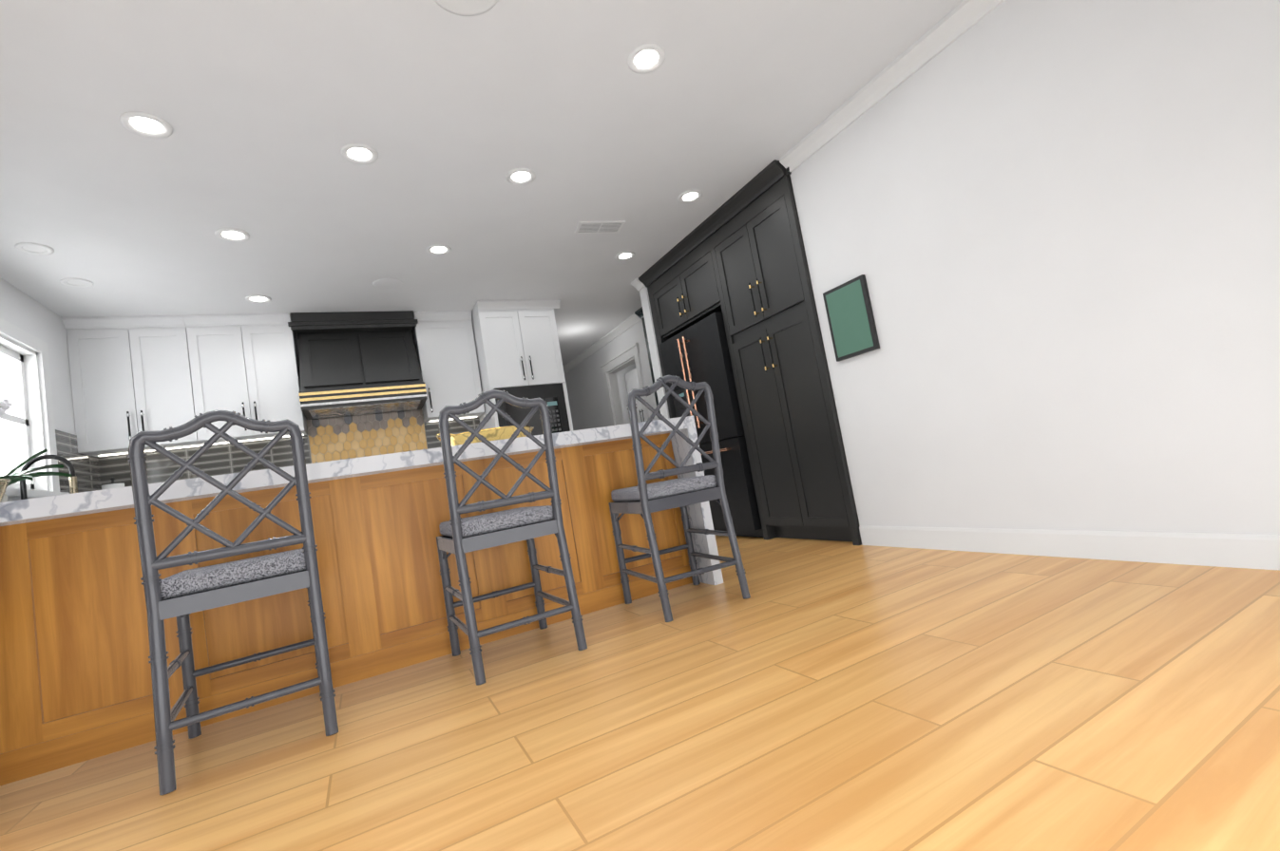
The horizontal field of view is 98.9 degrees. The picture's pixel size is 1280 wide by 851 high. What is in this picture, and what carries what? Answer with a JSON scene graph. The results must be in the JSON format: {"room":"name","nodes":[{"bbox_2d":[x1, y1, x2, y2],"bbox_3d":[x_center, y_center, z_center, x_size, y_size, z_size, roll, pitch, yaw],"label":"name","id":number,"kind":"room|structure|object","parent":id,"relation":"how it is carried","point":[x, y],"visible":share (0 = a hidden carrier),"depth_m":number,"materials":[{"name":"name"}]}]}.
{"room":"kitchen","nodes":[
{"label":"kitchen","id":0,"kind":"room"},
{"bbox_2d":[0,0,963,415],"bbox_3d":[-0.839,-1.451,3.530,10.000,0.100,11.200,-7,-5,-27],"label":"ceiling","id":1,"kind":"structure","parent":0,"point":[266,110],"depth_m":2.72,"materials":[{"name":"paint"}]},
{"bbox_2d":[14,242,54,254],"bbox_3d":[-3.409,-0.994,3.083,0.150,0.009,0.150,-7,-5,-27],"label":"recessed light","id":2,"kind":"object","parent":1,"relation":"in","point":[32,248],"visible":1,"depth_m":3.08,"materials":[{"name":"paint"}]},
{"bbox_2d":[59,278,93,287],"bbox_3d":[-3.635,-0.921,3.534,0.150,0.009,0.150,-7,-5,-27],"label":"recessed light","id":3,"kind":"object","parent":1,"relation":"in","point":[78,282],"visible":1,"depth_m":3.53,"materials":[{"name":"paint"}]},
{"bbox_2d":[119,111,172,138],"bbox_3d":[-2.097,-1.276,2.328,0.170,0.009,0.170,-7,-5,-27],"label":"recessed light","id":4,"kind":"object","parent":1,"relation":"in","point":[146,124],"visible":1,"depth_m":2.32,"materials":[{"name":"paint"}]},
{"bbox_2d":[214,228,249,242],"bbox_3d":[-2.443,-1.142,3.285,0.170,0.009,0.170,-7,-5,-27],"label":"recessed light","id":5,"kind":"object","parent":1,"relation":"in","point":[232,235],"visible":1,"depth_m":3.28,"materials":[{"name":"paint"}]},
{"bbox_2d":[245,294,271,303],"bbox_3d":[-2.958,-0.980,4.245,0.170,0.009,0.170,-7,-5,-27],"label":"recessed light","id":6,"kind":"object","parent":1,"relation":"in","point":[256,298],"visible":1,"depth_m":4.24,"materials":[{"name":"paint"}]},
{"bbox_2d":[340,143,378,164],"bbox_3d":[-1.406,-1.360,2.745,0.170,0.009,0.170,-7,-5,-27],"label":"recessed light","id":7,"kind":"object","parent":1,"relation":"in","point":[360,154],"visible":1,"depth_m":2.74,"materials":[{"name":"paint"}]},
{"bbox_2d":[372,278,402,288],"bbox_3d":[-2.006,-1.133,4.354,0.217,0.008,0.209,-7,-5,-31],"label":"speaker","id":8,"kind":"object","parent":1,"relation":"attached to","point":[383,283],"depth_m":4.36},
{"bbox_2d":[426,244,451,255],"bbox_3d":[-1.444,-1.261,3.930,0.170,0.009,0.170,-7,-5,-27],"label":"recessed light","id":9,"kind":"object","parent":1,"relation":"in","point":[438,249],"visible":1,"depth_m":3.92,"materials":[{"name":"paint"}]},
{"bbox_2d":[433,0,497,16],"bbox_3d":[-0.641,-1.548,2.006,0.212,0.008,0.109,-7,-5,-31],"label":"speaker","id":10,"kind":"object","parent":1,"relation":"attached to","point":[468,8],"depth_m":2.02},
{"bbox_2d":[506,168,535,185],"bbox_3d":[-0.693,-1.447,3.184,0.170,0.009,0.170,-7,-5,-27],"label":"recessed light","id":11,"kind":"object","parent":1,"relation":"in","point":[521,176],"visible":1,"depth_m":3.18,"materials":[{"name":"paint"}]},
{"bbox_2d":[574,220,625,233],"bbox_3d":[-0.294,-1.450,4.007,0.340,0.010,0.180,-8,-5,-19],"label":"ceiling vent","id":12,"kind":"object","parent":1,"relation":"in","point":[599,227],"visible":1,"depth_m":4.00,"materials":[{"name":"metal"}]},
{"bbox_2d":[615,250,634,260],"bbox_3d":[-0.123,-1.431,4.620,0.170,0.009,0.170,-7,-5,-27],"label":"recessed light","id":13,"kind":"object","parent":1,"relation":"in","point":[625,256],"visible":1,"depth_m":4.62,"materials":[{"name":"paint"}]},
{"bbox_2d":[627,43,665,74],"bbox_3d":[0.028,-1.628,2.433,0.170,0.009,0.170,-7,-5,-27],"label":"recessed light","id":14,"kind":"object","parent":1,"relation":"in","point":[649,58],"visible":1,"depth_m":2.43,"materials":[{"name":"paint"}]},
{"bbox_2d":[678,190,702,203],"bbox_3d":[0.346,-1.577,3.772,0.170,0.009,0.170,-7,-5,-27],"label":"recessed light","id":15,"kind":"object","parent":1,"relation":"in","point":[691,196],"visible":1,"depth_m":3.77,"materials":[{"name":"paint"}]},
{"bbox_2d":[0,534,1279,850],"bbox_3d":[-0.411,1.075,3.333,10.000,0.100,11.200,-7,-5,-27],"label":"floor","id":16,"kind":"structure","parent":0,"point":[825,697],"depth_m":1.40,"materials":[{"name":"brown wood"}]},
{"bbox_2d":[0,518,49,785],"bbox_3d":[-2.555,0.850,2.012,0.721,0.855,0.620,-7,-5,-27],"label":"panel","id":17,"kind":"object","parent":16,"relation":"on","point":[24,745],"depth_m":1.88,"materials":[{"name":"brown wood"}]},
{"bbox_2d":[30,496,220,771],"bbox_3d":[-2.086,0.790,2.257,0.586,0.855,0.620,-7,-5,-27],"label":"panel","id":18,"kind":"object","parent":16,"relation":"on","point":[74,669],"depth_m":1.99,"materials":[{"name":"brown wood"}]},
{"bbox_2d":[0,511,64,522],"bbox_3d":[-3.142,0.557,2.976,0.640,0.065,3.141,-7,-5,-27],"label":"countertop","id":19,"kind":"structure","parent":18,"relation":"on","point":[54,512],"depth_m":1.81,"materials":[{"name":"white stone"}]},
{"bbox_2d":[0,478,10,502],"bbox_3d":[-2.569,0.093,2.004,0.350,0.504,0.239,-7,-5,-27],"label":"plant pot","id":20,"kind":"object","parent":19,"relation":"on","point":[4,487],"visible":0.73,"depth_m":2.07,"materials":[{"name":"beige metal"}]},
{"bbox_2d":[0,400,71,502],"bbox_3d":[-3.235,0.143,2.830,0.401,0.754,0.512,-7,-5,-27],"label":"orchid","id":21,"kind":"object","parent":19,"relation":"on","point":[14,478],"visible":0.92,"depth_m":2.87,"materials":[{"name":"white"}]},
{"bbox_2d":[15,455,79,518],"bbox_3d":[-3.442,0.379,3.190,0.258,0.418,0.095,-7,-5,-27],"label":"faucet","id":22,"kind":"object","parent":19,"relation":"on","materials":[{"name":"black metal"}]},
{"bbox_2d":[101,477,124,490],"bbox_3d":[-3.929,0.563,4.094,0.150,0.355,0.150,-7,-5,-27],"label":"paper towel","id":23,"kind":"object","parent":19,"relation":"on","point":[111,486],"visible":0.25,"depth_m":4.06,"materials":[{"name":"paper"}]},
{"bbox_2d":[126,409,338,795],"bbox_3d":[-1.395,0.526,1.922,0.454,1.096,0.536,-7,-5,-33],"label":"chair","id":24,"kind":"object","parent":16,"relation":"on","point":[182,596],"visible":1,"depth_m":1.75,"materials":[{"name":"grey paint"}]},
{"bbox_2d":[154,548,310,599],"bbox_3d":[-1.418,0.517,1.955,0.406,0.062,0.442,-7,-5,-33],"label":"cushion","id":25,"kind":"object","parent":24,"relation":"on","point":[200,580],"depth_m":1.78,"materials":[{"name":"fabric"}]},
{"bbox_2d":[193,473,387,721],"bbox_3d":[-1.620,0.730,2.500,0.712,0.855,0.620,-7,-5,-27],"label":"panel","id":26,"kind":"object","parent":16,"relation":"on","point":[343,539],"depth_m":2.27,"materials":[{"name":"brown wood"}]},
{"bbox_2d":[364,454,516,672],"bbox_3d":[-1.117,0.665,2.764,0.672,0.855,0.620,-7,-5,-27],"label":"panel","id":27,"kind":"object","parent":16,"relation":"on","point":[408,505],"depth_m":2.49,"materials":[{"name":"brown wood"}]},
{"bbox_2d":[436,425,533,445],"bbox_3d":[-0.821,0.076,2.968,0.548,0.104,0.474,-7,-5,-27],"label":"tray","id":28,"kind":"object","parent":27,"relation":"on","point":[496,433],"visible":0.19,"depth_m":2.76,"materials":[{"name":"gold metal"}]},
{"bbox_2d":[436,389,587,686],"bbox_3d":[-0.618,0.430,2.376,0.454,1.096,0.536,-7,-5,-29],"label":"chair","id":29,"kind":"object","parent":16,"relation":"on","point":[460,538],"visible":1,"depth_m":2.21,"materials":[{"name":"grey paint"}]},
{"bbox_2d":[439,505,554,538],"bbox_3d":[-0.638,0.420,2.411,0.406,0.062,0.442,-7,-5,-29],"label":"cushion","id":30,"kind":"object","parent":29,"relation":"on","point":[495,522],"depth_m":2.24,"materials":[{"name":"fabric"}]},
{"bbox_2d":[471,299,573,436],"bbox_3d":[-1.091,0.051,5.466,0.806,2.469,0.715,-7,-5,-27],"label":"tall cabinet","id":31,"kind":"object","parent":16,"relation":"on","point":[518,349],"visible":0.5,"depth_m":5.26,"materials":[{"name":"white wood"}]},
{"bbox_2d":[493,382,573,436],"bbox_3d":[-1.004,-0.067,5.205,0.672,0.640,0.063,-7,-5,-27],"label":"microwave","id":32,"kind":"object","parent":31,"relation":"in","point":[555,395],"depth_m":5.25,"materials":[{"name":"black metal"}]},
{"bbox_2d":[490,442,611,634],"bbox_3d":[-0.651,0.605,3.007,0.626,0.855,0.620,-7,-5,-27],"label":"panel","id":33,"kind":"object","parent":16,"relation":"on","point":[582,535],"depth_m":2.79,"materials":[{"name":"brown wood"}]},
{"bbox_2d":[625,367,645,422],"bbox_3d":[0.383,0.157,8.933,0.600,2.300,0.860,-7,-5,-27],"label":"door","id":34,"kind":"structure","parent":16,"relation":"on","point":[631,379],"depth_m":8.94,"materials":[{"name":"white wood"}]},
{"bbox_2d":[585,431,699,606],"bbox_3d":[-0.187,0.546,3.249,0.668,0.855,0.620,-7,-5,-27],"label":"panel","id":35,"kind":"object","parent":16,"relation":"on","point":[612,465],"depth_m":2.99,"materials":[{"name":"brown wood"}]},
{"bbox_2d":[608,375,750,622],"bbox_3d":[0.129,0.333,2.760,0.454,1.096,0.536,-8,-5,-23],"label":"chair","id":36,"kind":"object","parent":16,"relation":"on","point":[643,499],"visible":1,"depth_m":2.59,"materials":[{"name":"grey paint"}]},
{"bbox_2d":[611,475,717,502],"bbox_3d":[0.112,0.323,2.796,0.406,0.062,0.442,-8,-5,-23],"label":"cushion","id":37,"kind":"object","parent":36,"relation":"on","point":[682,486],"depth_m":2.62,"materials":[{"name":"fabric"}]},
{"bbox_2d":[638,159,861,545],"bbox_3d":[0.934,-0.378,4.370,0.736,2.469,2.033,-7,-5,-27],"label":"pantry unit","id":38,"kind":"object","parent":16,"relation":"on","point":[727,284],"visible":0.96,"depth_m":3.94,"materials":[{"name":"black wood"}]},
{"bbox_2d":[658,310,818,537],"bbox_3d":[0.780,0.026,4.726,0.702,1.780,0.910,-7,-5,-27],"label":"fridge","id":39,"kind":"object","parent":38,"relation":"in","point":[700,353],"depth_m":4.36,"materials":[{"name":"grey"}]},
{"bbox_2d":[0,0,1279,534],"bbox_3d":[-0.933,-0.166,3.047,8.500,2.470,10.600,-7,-5,-27],"label":"wall","id":40,"kind":"structure","parent":0,"point":[1049,230],"depth_m":2.29,"materials":[{"name":"paint"}]},
{"bbox_2d":[0,367,8,474],"bbox_3d":[-4.071,-0.015,2.919,0.001,1.600,2.400,-7,-5,-27],"label":"window","id":41,"kind":"structure","parent":40,"relation":"in","point":[5,454],"depth_m":3.95,"materials":[{"name":"white glass"}]},
{"bbox_2d":[0,318,69,501],"bbox_3d":[-3.715,-0.076,3.107,0.195,1.150,1.260,-7,-5,-27],"label":"window","id":42,"kind":"structure","parent":40,"relation":"in","point":[25,353],"depth_m":3.53,"materials":[{"name":"paint"}]},
{"bbox_2d":[61,315,217,457],"bbox_3d":[-3.901,-0.309,4.328,0.760,0.999,0.340,-7,-5,-27],"label":"upper cabinet","id":43,"kind":"object","parent":40,"relation":"attached to","point":[131,377],"depth_m":4.17,"materials":[{"name":"white wood"}]},
{"bbox_2d":[194,314,307,444],"bbox_3d":[-3.331,-0.383,4.626,0.779,0.999,0.340,-7,-5,-27],"label":"upper cabinet","id":44,"kind":"object","parent":40,"relation":"attached to","point":[251,362],"depth_m":4.51,"materials":[{"name":"white wood"}]},
{"bbox_2d":[287,310,427,420],"bbox_3d":[-2.520,-0.565,4.943,1.024,0.863,0.552,-7,-5,-27],"label":"range hood","id":45,"kind":"object","parent":40,"relation":"attached to","point":[355,363],"visible":0.98,"depth_m":4.79,"materials":[{"name":"black wood"}]},
{"bbox_2d":[306,409,427,463],"bbox_3d":[-2.512,0.224,5.123,0.972,0.702,0.004,-7,-5,-27],"label":"backsplash","id":46,"kind":"structure","parent":40,"relation":"attached to","point":[375,425],"depth_m":5.12,"materials":[{"name":"gold"}]},
{"bbox_2d":[411,310,484,422],"bbox_3d":[-1.891,-0.568,5.378,0.523,0.999,0.340,-7,-5,-27],"label":"upper cabinet","id":47,"kind":"object","parent":40,"relation":"attached to","point":[444,343],"depth_m":5.23,"materials":[{"name":"white wood"}]},
{"bbox_2d":[563,306,643,374],"bbox_3d":[-0.446,-1.136,7.214,0.087,0.085,3.740,-7,-5,-27],"label":"crown molding","id":48,"kind":"structure","parent":40,"relation":"attached to","point":[638,315],"depth_m":7.19,"materials":[{"name":"paint"}]},
{"bbox_2d":[599,343,649,425],"bbox_3d":[-0.054,0.149,6.963,0.160,2.160,1.130,-7,-5,-27],"label":"door frame","id":49,"kind":"structure","parent":40,"relation":"attached to","point":[612,367],"depth_m":7.06,"materials":[{"name":"paint"}]},
{"bbox_2d":[822,274,879,362],"bbox_3d":[1.233,-0.621,3.213,0.027,0.430,0.300,-7,-5,-27],"label":"picture frame","id":50,"kind":"object","parent":40,"relation":"attached to","point":[850,319],"visible":0.93,"depth_m":3.19,"materials":[{"name":"black"}]},
{"bbox_2d":[779,0,1005,171],"bbox_3d":[1.935,-1.987,1.481,0.075,0.085,4.560,-7,-5,-27],"label":"crown molding","id":51,"kind":"structure","parent":40,"relation":"attached to","point":[958,21],"depth_m":2.77,"materials":[{"name":"paint"}]},
{"bbox_2d":[859,525,1279,571],"bbox_3d":[2.357,0.339,1.314,0.014,0.115,4.560,-7,-5,-27],"label":"baseboard","id":52,"kind":"structure","parent":40,"relation":"attached to","point":[1249,551],"depth_m":2.23,"materials":[{"name":"paint"}]}
]}

